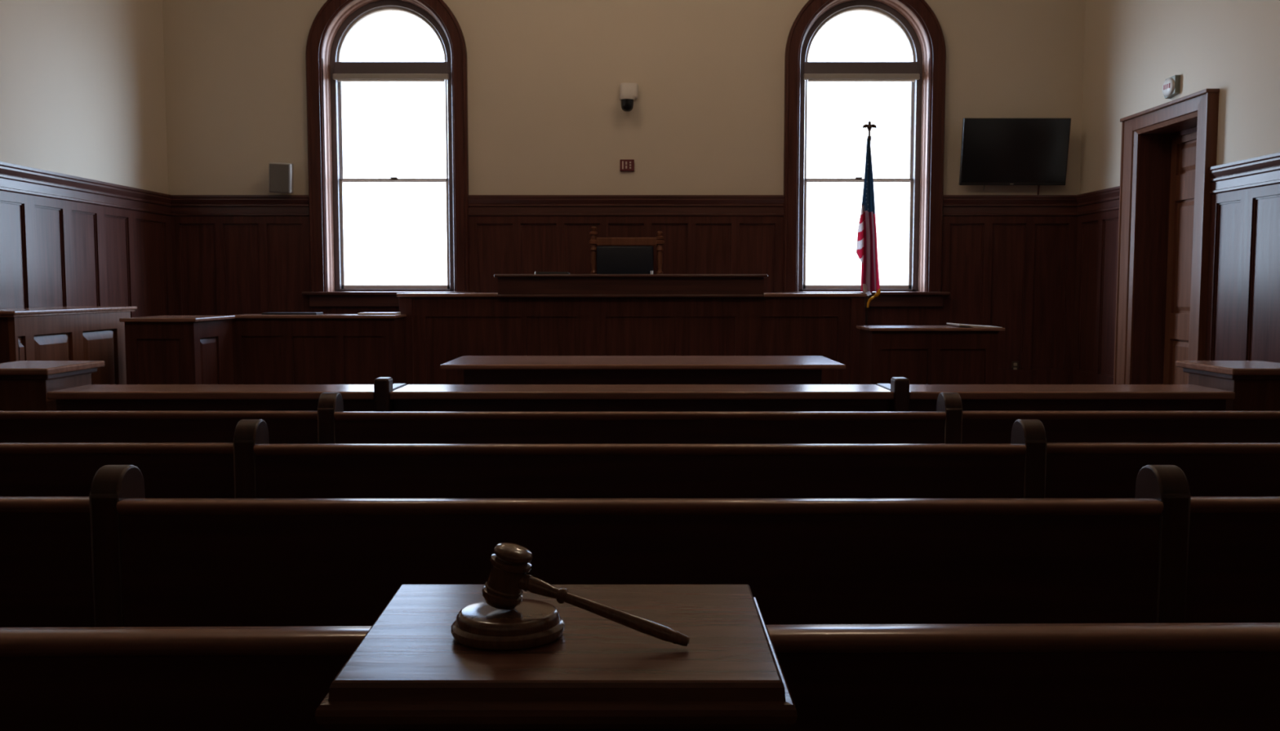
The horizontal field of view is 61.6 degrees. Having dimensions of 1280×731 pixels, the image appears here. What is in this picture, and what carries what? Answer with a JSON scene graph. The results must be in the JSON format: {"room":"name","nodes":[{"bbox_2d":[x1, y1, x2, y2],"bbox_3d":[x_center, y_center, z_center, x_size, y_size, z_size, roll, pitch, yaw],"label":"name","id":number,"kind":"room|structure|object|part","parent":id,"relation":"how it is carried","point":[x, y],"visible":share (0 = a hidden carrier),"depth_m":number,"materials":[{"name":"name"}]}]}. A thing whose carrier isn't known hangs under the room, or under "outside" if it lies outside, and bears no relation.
{"room":"courtroom","nodes":[
{"label":"courtroom","id":0,"kind":"room"},
{"bbox_2d":[0,0,173,317],"bbox_3d":[-5.034,-1.737,3.713,0.393,5.700,14.860,0,4,0],"label":"wall","id":1,"kind":"structure","parent":0,"point":[85,199],"depth_m":9.43,"materials":[{"name":"beige paint"}]},
{"bbox_3d":[-4.869,-1.128,3.943,0.063,0.215,14.430,0,4,0],"label":"cap moulding","id":2,"kind":"part","parent":1,"relation":"part of","materials":[{"name":"brown wood"}]},
{"bbox_2d":[162,0,1085,384],"bbox_3d":[-0.165,-2.292,11.256,10.470,5.700,0.393,0,4,0],"label":"wall","id":3,"kind":"structure","parent":0,"point":[549,132],"depth_m":11.12,"materials":[{"name":"beige paint"}]},
{"bbox_3d":[-4.162,-1.657,11.137,1.475,0.215,0.063,0,4,0],"label":"cap moulding","id":4,"kind":"part","parent":3,"relation":"part of","materials":[{"name":"brown wood"}]},
{"bbox_2d":[268,162,293,193],"bbox_3d":[-3.676,-1.925,11.031,0.243,0.323,0.233,0,4,0],"label":"wall speaker","id":5,"kind":"object","parent":3,"relation":"attached to","point":[280,175],"visible":1,"depth_m":10.94,"materials":[{"name":"plastic"}]},
{"bbox_2d":[302,0,476,306],"bbox_3d":[-2.602,-2.306,11.219,1.800,3.373,0.455,0,4,0],"label":"window","id":6,"kind":"structure","parent":3,"relation":"in","point":[331,28],"depth_m":11.17,"materials":[{"name":"brown wood"}]},
{"bbox_3d":[-2.602,-0.701,11.334,1.800,0.156,0.450,0,4,0],"label":"sill","id":7,"kind":"part","parent":6,"relation":"part of","materials":[{"name":"brown wood"}]},
{"bbox_3d":[-2.602,-2.303,11.367,1.282,3.036,0.150,0,4,0],"label":"frame","id":8,"kind":"part","parent":6,"relation":"part of","materials":[{"name":"paint"}]},
{"bbox_3d":[-2.602,-3.463,11.276,1.156,0.583,0.060,0,4,0],"label":"fanlight sash","id":9,"kind":"part","parent":6,"relation":"part of","materials":[{"name":"white glass"}]},
{"bbox_3d":[-2.602,-2.504,11.374,1.160,1.115,0.035,0,4,0],"label":"sash","id":10,"kind":"part","parent":6,"relation":"part of","materials":[{"name":"white glass"}]},
{"bbox_3d":[-2.602,-1.394,11.421,1.160,1.175,0.035,0,4,0],"label":"sash","id":11,"kind":"part","parent":6,"relation":"part of","materials":[{"name":"white glass"}]},
{"bbox_3d":[-0.144,-1.657,11.137,3.269,0.215,0.063,0,4,0],"label":"cap moulding","id":12,"kind":"part","parent":3,"relation":"part of","materials":[{"name":"brown wood"}]},
{"bbox_2d":[619,159,634,171],"bbox_3d":[-0.134,-2.073,11.121,0.147,0.120,0.032,0,4,0],"label":"plate","id":13,"kind":"object","parent":3,"relation":"attached to","point":[625,165],"visible":1,"depth_m":11.11,"materials":[{"name":"red plastic"}]},
{"bbox_2d":[619,83,638,111],"bbox_3d":[-0.114,-2.744,10.969,0.188,0.307,0.237,0,4,0],"label":"security camera","id":14,"kind":"object","parent":3,"relation":"attached to","point":[628,91],"visible":1,"depth_m":10.99,"materials":[{"name":"white plastic"}]},
{"bbox_2d":[775,0,950,306],"bbox_3d":[2.313,-2.306,11.219,1.800,3.373,0.455,0,4,0],"label":"window","id":15,"kind":"structure","parent":3,"relation":"in","point":[918,24],"depth_m":11.17,"materials":[{"name":"brown wood"}]},
{"bbox_3d":[2.313,-1.394,11.421,1.160,1.175,0.035,0,4,0],"label":"sash","id":16,"kind":"part","parent":15,"relation":"part of","materials":[{"name":"white glass"}]},
{"bbox_3d":[2.313,-2.504,11.374,1.160,1.115,0.035,0,4,0],"label":"sash","id":17,"kind":"part","parent":15,"relation":"part of","materials":[{"name":"white glass"}]},
{"bbox_3d":[2.313,-2.303,11.367,1.282,3.036,0.150,0,4,0],"label":"frame","id":18,"kind":"part","parent":15,"relation":"part of","materials":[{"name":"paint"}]},
{"bbox_3d":[2.313,-3.463,11.276,1.156,0.583,0.060,0,4,0],"label":"fanlight sash","id":19,"kind":"part","parent":15,"relation":"part of","materials":[{"name":"white glass"}]},
{"bbox_3d":[2.313,-0.701,11.334,1.800,0.156,0.450,0,4,0],"label":"sill","id":20,"kind":"part","parent":15,"relation":"part of","materials":[{"name":"brown wood"}]},
{"bbox_3d":[3.853,-1.657,11.137,1.434,0.215,0.063,0,4,0],"label":"cap moulding","id":21,"kind":"part","parent":3,"relation":"part of","materials":[{"name":"brown wood"}]},
{"bbox_2d":[959,118,1071,195],"bbox_3d":[3.822,-2.138,11.010,1.083,0.762,0.243,0,4,0],"label":"television","id":22,"kind":"object","parent":3,"relation":"attached to","point":[994,151],"visible":1,"depth_m":10.93,"materials":[{"name":"black plastic"}]},
{"bbox_2d":[1011,361,1018,369],"bbox_3d":[3.939,0.013,11.277,0.072,0.116,0.012,0,4,0],"label":"wall outlet","id":23,"kind":"object","parent":3,"relation":"attached to","point":[1015,365],"visible":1,"depth_m":11.28,"materials":[{"name":"beige plastic"}]},
{"bbox_2d":[1072,0,1279,384],"bbox_3d":[4.803,-1.737,3.713,0.593,5.700,14.860,0,4,0],"label":"wall","id":24,"kind":"structure","parent":0,"point":[1131,47],"depth_m":8.59,"materials":[{"name":"beige paint"}]},
{"bbox_3d":[4.538,-1.618,10.602,0.063,0.215,1.136,0,4,0],"label":"cap moulding","id":25,"kind":"part","parent":24,"relation":"part of","materials":[{"name":"brown wood"}]},
{"bbox_2d":[1113,88,1219,384],"bbox_3d":[4.712,-0.840,9.331,0.496,2.807,1.538,0,4,0],"label":"door","id":26,"kind":"structure","parent":24,"relation":"in","point":[1168,149],"depth_m":9.77,"materials":[{"name":"brown wood"}]},
{"bbox_2d":[1162,75,1180,98],"bbox_3d":[4.534,-2.380,9.188,0.070,0.170,0.205,0,4,0],"label":"fire alarm strobe","id":27,"kind":"object","parent":24,"relation":"attached to","point":[1171,86],"visible":1,"depth_m":9.12,"materials":[{"name":"grey plastic"}]},
{"bbox_3d":[4.538,-1.032,2.636,0.063,0.215,11.810,0,4,0],"label":"cap moulding","id":28,"kind":"part","parent":24,"relation":"part of","materials":[{"name":"brown wood"}]},
{"bbox_3d":[-0.165,1.140,4.125,10.470,0.100,15.460,0,4,0],"label":"floor","id":29,"kind":"structure","parent":0,"visible":0},
{"bbox_2d":[0,497,94,627],"bbox_3d":[-2.640,0.704,2.755,2.756,0.972,0.528,0,4,0],"label":"pew","id":30,"kind":"object","parent":29,"relation":"on","point":[46,564],"visible":0.27,"depth_m":2.49,"materials":[{"name":"brown wood"}]},
{"bbox_3d":[-2.606,0.327,2.493,2.688,0.038,0.060,0,4,0],"label":"rail","id":31,"kind":"part","parent":30,"relation":"part of","materials":[{"name":"brown wood"}]},
{"bbox_2d":[0,360,104,410],"bbox_3d":[-2.870,0.504,5.118,0.420,1.023,0.525,0,4,0],"label":"pier","id":32,"kind":"object","parent":29,"relation":"on","point":[24,385],"visible":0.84,"depth_m":4.89,"materials":[{"name":"brown wood"}]},
{"bbox_3d":[-2.868,0.036,5.081,0.375,0.026,0.450,0,4,0],"label":"neck moulding","id":33,"kind":"part","parent":32,"relation":"part of","materials":[{"name":"brown wood"}]},
{"bbox_2d":[0,443,234,498],"bbox_3d":[-2.640,0.640,3.623,2.756,0.972,0.528,0,4,0],"label":"pew","id":34,"kind":"object","parent":29,"relation":"on","point":[168,470],"visible":0.26,"depth_m":3.35,"materials":[{"name":"brown wood"}]},
{"bbox_3d":[-2.606,0.263,3.360,2.688,0.038,0.060,0,4,0],"label":"rail","id":35,"kind":"part","parent":34,"relation":"part of","materials":[{"name":"brown wood"}]},
{"bbox_2d":[0,410,318,444],"bbox_3d":[-2.640,0.576,4.490,2.756,0.972,0.528,0,4,0],"label":"pew","id":36,"kind":"object","parent":29,"relation":"on","point":[284,427],"visible":0.19,"depth_m":4.22,"materials":[{"name":"brown wood"}]},
{"bbox_3d":[-2.606,0.199,4.228,2.688,0.038,0.060,0,4,0],"label":"rail","id":37,"kind":"part","parent":36,"relation":"part of","materials":[{"name":"brown wood"}]},
{"bbox_2d":[315,584,797,730],"bbox_3d":[-0.086,0.795,1.261,0.484,1.010,0.402,0,4,0],"label":"desk","id":38,"kind":"object","parent":29,"relation":"on","point":[409,672],"visible":0.98,"depth_m":1.07,"materials":[{"name":"brown wood"}]},
{"bbox_2d":[450,599,564,650],"bbox_3d":[-0.145,0.284,1.185,0.124,0.030,0.124,0,4,0],"label":"block","id":39,"kind":"object","parent":38,"relation":"on","point":[531,624],"visible":0.96,"depth_m":1.15,"materials":[{"name":"brown wood"}]},
{"bbox_2d":[481,542,689,646],"bbox_3d":[-0.061,0.247,1.163,0.235,0.096,0.048,1,4,17],"label":"gavel","id":40,"kind":"object","parent":38,"relation":"on","point":[508,578],"visible":1,"depth_m":1.17,"materials":[{"name":"brown wood"}]},
{"bbox_3d":[-0.043,0.262,1.160,0.197,0.066,0.019,1,4,16],"label":"handle","id":41,"kind":"part","parent":40,"relation":"part of","materials":[{"name":"brown wood"}]},
{"bbox_2d":[88,465,1191,627],"bbox_3d":[0.000,0.705,2.733,2.520,0.972,0.528,0,4,0],"label":"pew","id":42,"kind":"object","parent":29,"relation":"on","point":[157,562],"visible":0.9,"depth_m":2.47,"materials":[{"name":"brown wood"}]},
{"bbox_3d":[0.000,0.329,2.471,2.380,0.038,0.060,0,4,0],"label":"rail","id":43,"kind":"part","parent":42,"relation":"part of","materials":[{"name":"brown wood"}]},
{"bbox_3d":[0.000,0.623,2.521,2.380,0.568,0.084,0,4,0],"label":"backrest","id":44,"kind":"part","parent":42,"relation":"part of","materials":[{"name":"brown wood"}]},
{"bbox_2d":[0,622,1279,730],"bbox_3d":[-0.003,0.774,1.802,2.520,0.972,0.528,0,4,-1],"label":"pew","id":45,"kind":"object","parent":29,"relation":"on","point":[1218,677],"visible":0.65,"depth_m":1.53,"materials":[{"name":"brown wood"}]},
{"bbox_3d":[0.000,0.397,1.539,2.380,0.038,0.060,0,4,-1],"label":"rail","id":46,"kind":"part","parent":45,"relation":"part of","materials":[{"name":"brown wood"}]},
{"bbox_2d":[232,419,1047,498],"bbox_3d":[0.000,0.642,3.601,2.520,0.972,0.528,0,4,0],"label":"pew","id":47,"kind":"object","parent":29,"relation":"on","point":[262,469],"visible":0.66,"depth_m":3.33,"materials":[{"name":"brown wood"}]},
{"bbox_3d":[0.000,0.265,3.338,2.380,0.038,0.060,0,4,0],"label":"rail","id":48,"kind":"part","parent":47,"relation":"part of","materials":[{"name":"brown wood"}]},
{"bbox_3d":[0.000,0.559,3.388,2.380,0.568,0.084,0,4,0],"label":"backrest","id":49,"kind":"part","parent":47,"relation":"part of","materials":[{"name":"brown wood"}]},
{"bbox_2d":[317,392,962,444],"bbox_3d":[0.000,0.578,4.468,2.520,0.972,0.528,0,4,0],"label":"pew","id":50,"kind":"object","parent":29,"relation":"on","point":[335,425],"visible":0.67,"depth_m":4.20,"materials":[{"name":"brown wood"}]},
{"bbox_3d":[0.000,0.201,4.206,2.380,0.038,0.060,0,4,0],"label":"rail","id":51,"kind":"part","parent":50,"relation":"part of","materials":[{"name":"brown wood"}]},
{"bbox_3d":[0.000,0.495,4.256,2.380,0.568,0.084,0,4,0],"label":"backrest","id":52,"kind":"part","parent":50,"relation":"part of","materials":[{"name":"brown wood"}]},
{"bbox_2d":[47,377,1235,411],"bbox_3d":[0.005,0.533,5.020,5.320,0.980,0.386,0,4,0],"label":"bench","id":53,"kind":"object","parent":29,"relation":"on","point":[383,395],"visible":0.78,"depth_m":4.88,"materials":[{"name":"brown wood"}]},
{"bbox_3d":[-1.923,0.581,5.026,1.465,0.884,0.230,0,4,0],"label":"rail panel","id":54,"kind":"part","parent":53,"relation":"part of","materials":[{"name":"brown wood"}]},
{"bbox_3d":[0.008,0.581,5.026,2.260,0.884,0.230,0,4,0],"label":"rail panel","id":55,"kind":"part","parent":53,"relation":"part of","materials":[{"name":"brown wood"}]},
{"bbox_3d":[1.935,0.581,5.026,1.459,0.884,0.230,0,4,0],"label":"rail panel","id":56,"kind":"part","parent":53,"relation":"part of","materials":[{"name":"brown wood"}]},
{"bbox_2d":[961,410,1279,444],"bbox_3d":[2.540,0.576,4.490,2.556,0.972,0.528,0,4,0],"label":"pew","id":57,"kind":"object","parent":29,"relation":"on","point":[979,427],"visible":0.29,"depth_m":4.22,"materials":[{"name":"brown wood"}]},
{"bbox_3d":[2.506,0.199,4.228,2.488,0.038,0.060,0,4,0],"label":"rail","id":58,"kind":"part","parent":57,"relation":"part of","materials":[{"name":"brown wood"}]},
{"bbox_2d":[1045,443,1279,498],"bbox_3d":[2.540,0.640,3.623,2.556,0.972,0.528,0,4,0],"label":"pew","id":59,"kind":"object","parent":29,"relation":"on","point":[1073,470],"visible":0.24,"depth_m":3.35,"materials":[{"name":"brown wood"}]},
{"bbox_3d":[2.506,0.263,3.360,2.488,0.038,0.060,0,4,0],"label":"rail","id":60,"kind":"part","parent":59,"relation":"part of","materials":[{"name":"brown wood"}]},
{"bbox_2d":[1175,360,1279,410],"bbox_3d":[2.870,0.504,5.118,0.420,1.023,0.525,0,4,0],"label":"pier","id":61,"kind":"object","parent":29,"relation":"on","point":[1255,384],"visible":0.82,"depth_m":4.89,"materials":[{"name":"brown wood"}]},
{"bbox_3d":[2.868,0.036,5.081,0.375,0.026,0.450,0,4,0],"label":"neck moulding","id":62,"kind":"part","parent":61,"relation":"part of","materials":[{"name":"brown wood"}]},
{"bbox_2d":[1185,497,1279,623],"bbox_3d":[2.540,0.704,2.755,2.556,0.972,0.528,0,4,0],"label":"pew","id":63,"kind":"object","parent":29,"relation":"on","point":[1233,563],"visible":0.27,"depth_m":2.49,"materials":[{"name":"brown wood"}]},
{"bbox_3d":[2.506,0.327,2.493,2.488,0.038,0.060,0,4,0],"label":"rail","id":64,"kind":"part","parent":63,"relation":"part of","materials":[{"name":"brown wood"}]},
{"bbox_3d":[-0.165,0.453,8.560,9.466,0.620,5.508,0,4,0],"label":"platform","id":65,"kind":"object","parent":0,"visible":0},
{"bbox_2d":[0,306,137,384],"bbox_3d":[-4.555,0.101,8.287,0.550,1.082,1.805,0,4,0],"label":"box","id":66,"kind":"object","parent":65,"relation":"on","point":[74,333],"visible":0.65,"depth_m":8.14,"materials":[{"name":"brown wood"}]},
{"bbox_2d":[119,315,235,384],"bbox_3d":[-3.790,0.098,8.884,0.600,1.002,0.835,0,4,0],"label":"box","id":67,"kind":"object","parent":65,"relation":"on","point":[160,349],"visible":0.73,"depth_m":8.49,"materials":[{"name":"brown wood"}]},
{"bbox_2d":[229,314,406,384],"bbox_3d":[-2.836,0.050,9.532,1.448,1.002,0.435,0,4,0],"label":"desk","id":68,"kind":"object","parent":65,"relation":"on","point":[319,348],"visible":0.66,"depth_m":9.34,"materials":[{"name":"brown wood"}]},
{"bbox_2d":[262,312,323,315],"bbox_3d":[-3.103,-0.465,9.592,0.485,0.016,0.200,0,4,0],"label":"folder","id":69,"kind":"object","parent":68,"relation":"on","point":[263,313],"visible":1,"depth_m":9.49,"materials":[{"name":"black plastic"}]},
{"bbox_2d":[357,312,400,315],"bbox_3d":[-2.312,-0.462,9.532,0.325,0.018,0.240,0,4,0],"label":"paper stack","id":70,"kind":"object","parent":68,"relation":"on","point":[358,313],"visible":0.99,"depth_m":9.41,"materials":[{"name":"white paper"}]},
{"bbox_2d":[588,226,664,274],"bbox_3d":[-0.134,-0.705,10.691,0.764,1.373,0.508,0,4,0],"label":"chair","id":71,"kind":"object","parent":65,"relation":"on","point":[615,255],"visible":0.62,"depth_m":10.82,"materials":[{"name":"brown wood"}]},
{"bbox_3d":[-0.468,-0.745,10.895,0.096,1.323,0.096,0,4,0],"label":"post","id":72,"kind":"part","parent":71,"relation":"part of","materials":[{"name":"brown wood"}]},
{"bbox_2d":[596,245,653,274],"bbox_3d":[-0.151,-0.884,10.872,0.573,0.649,0.085,0,4,0],"label":"computer monitor","id":73,"kind":"object","parent":71,"relation":"on","point":[611,260],"depth_m":10.82,"materials":[{"name":"black plastic"}]},
{"bbox_3d":[-0.134,-1.252,10.855,0.620,0.086,0.055,0,4,0],"label":"crest rail","id":74,"kind":"part","parent":71,"relation":"part of","materials":[{"name":"brown wood"}]},
{"bbox_3d":[0.200,-0.722,10.896,0.096,1.277,0.096,0,4,0],"label":"post","id":75,"kind":"part","parent":71,"relation":"part of","materials":[{"name":"brown wood"}]},
{"bbox_2d":[396,274,866,384],"bbox_3d":[-0.076,-0.168,10.047,4.258,1.360,0.715,0,4,0],"label":"bench","id":76,"kind":"object","parent":65,"relation":"on","point":[529,314],"visible":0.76,"depth_m":9.77,"materials":[{"name":"brown wood"}]},
{"bbox_2d":[534,271,570,274],"bbox_3d":[-0.805,-0.854,9.912,0.310,0.028,0.225,0,4,0],"label":"leather folder","id":77,"kind":"object","parent":76,"relation":"on","point":[535,273],"visible":0.76,"depth_m":9.80,"materials":[{"name":"black leather"}]},
{"bbox_2d":[440,355,845,384],"bbox_3d":[0.018,0.341,7.224,2.559,0.760,0.880,0,4,0],"label":"table","id":78,"kind":"object","parent":65,"relation":"on","point":[477,370],"visible":0.54,"depth_m":6.88,"materials":[{"name":"brown wood"}]},
{"bbox_2d":[856,120,880,325],"bbox_3d":[2.181,-0.916,10.306,0.260,2.815,0.260,0,4,0],"label":"flag","id":79,"kind":"object","parent":65,"relation":"on","point":[867,248],"visible":0.98,"depth_m":10.23,"materials":[{"name":"multicoloured fabric"}]},
{"bbox_2d":[856,325,1004,384],"bbox_3d":[2.465,0.121,9.209,1.130,0.908,0.550,0,4,0],"label":"stand","id":80,"kind":"object","parent":65,"relation":"on","point":[919,354],"visible":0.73,"depth_m":8.96,"materials":[{"name":"brown wood"}]},
{"bbox_2d":[946,322,1002,328],"bbox_3d":[2.840,-0.344,9.134,0.360,0.030,0.370,0,4,0],"label":"sheaf","id":81,"kind":"object","parent":80,"relation":"on","point":[956,324],"visible":1,"depth_m":8.95,"materials":[{"name":"white paper"}]}
]}

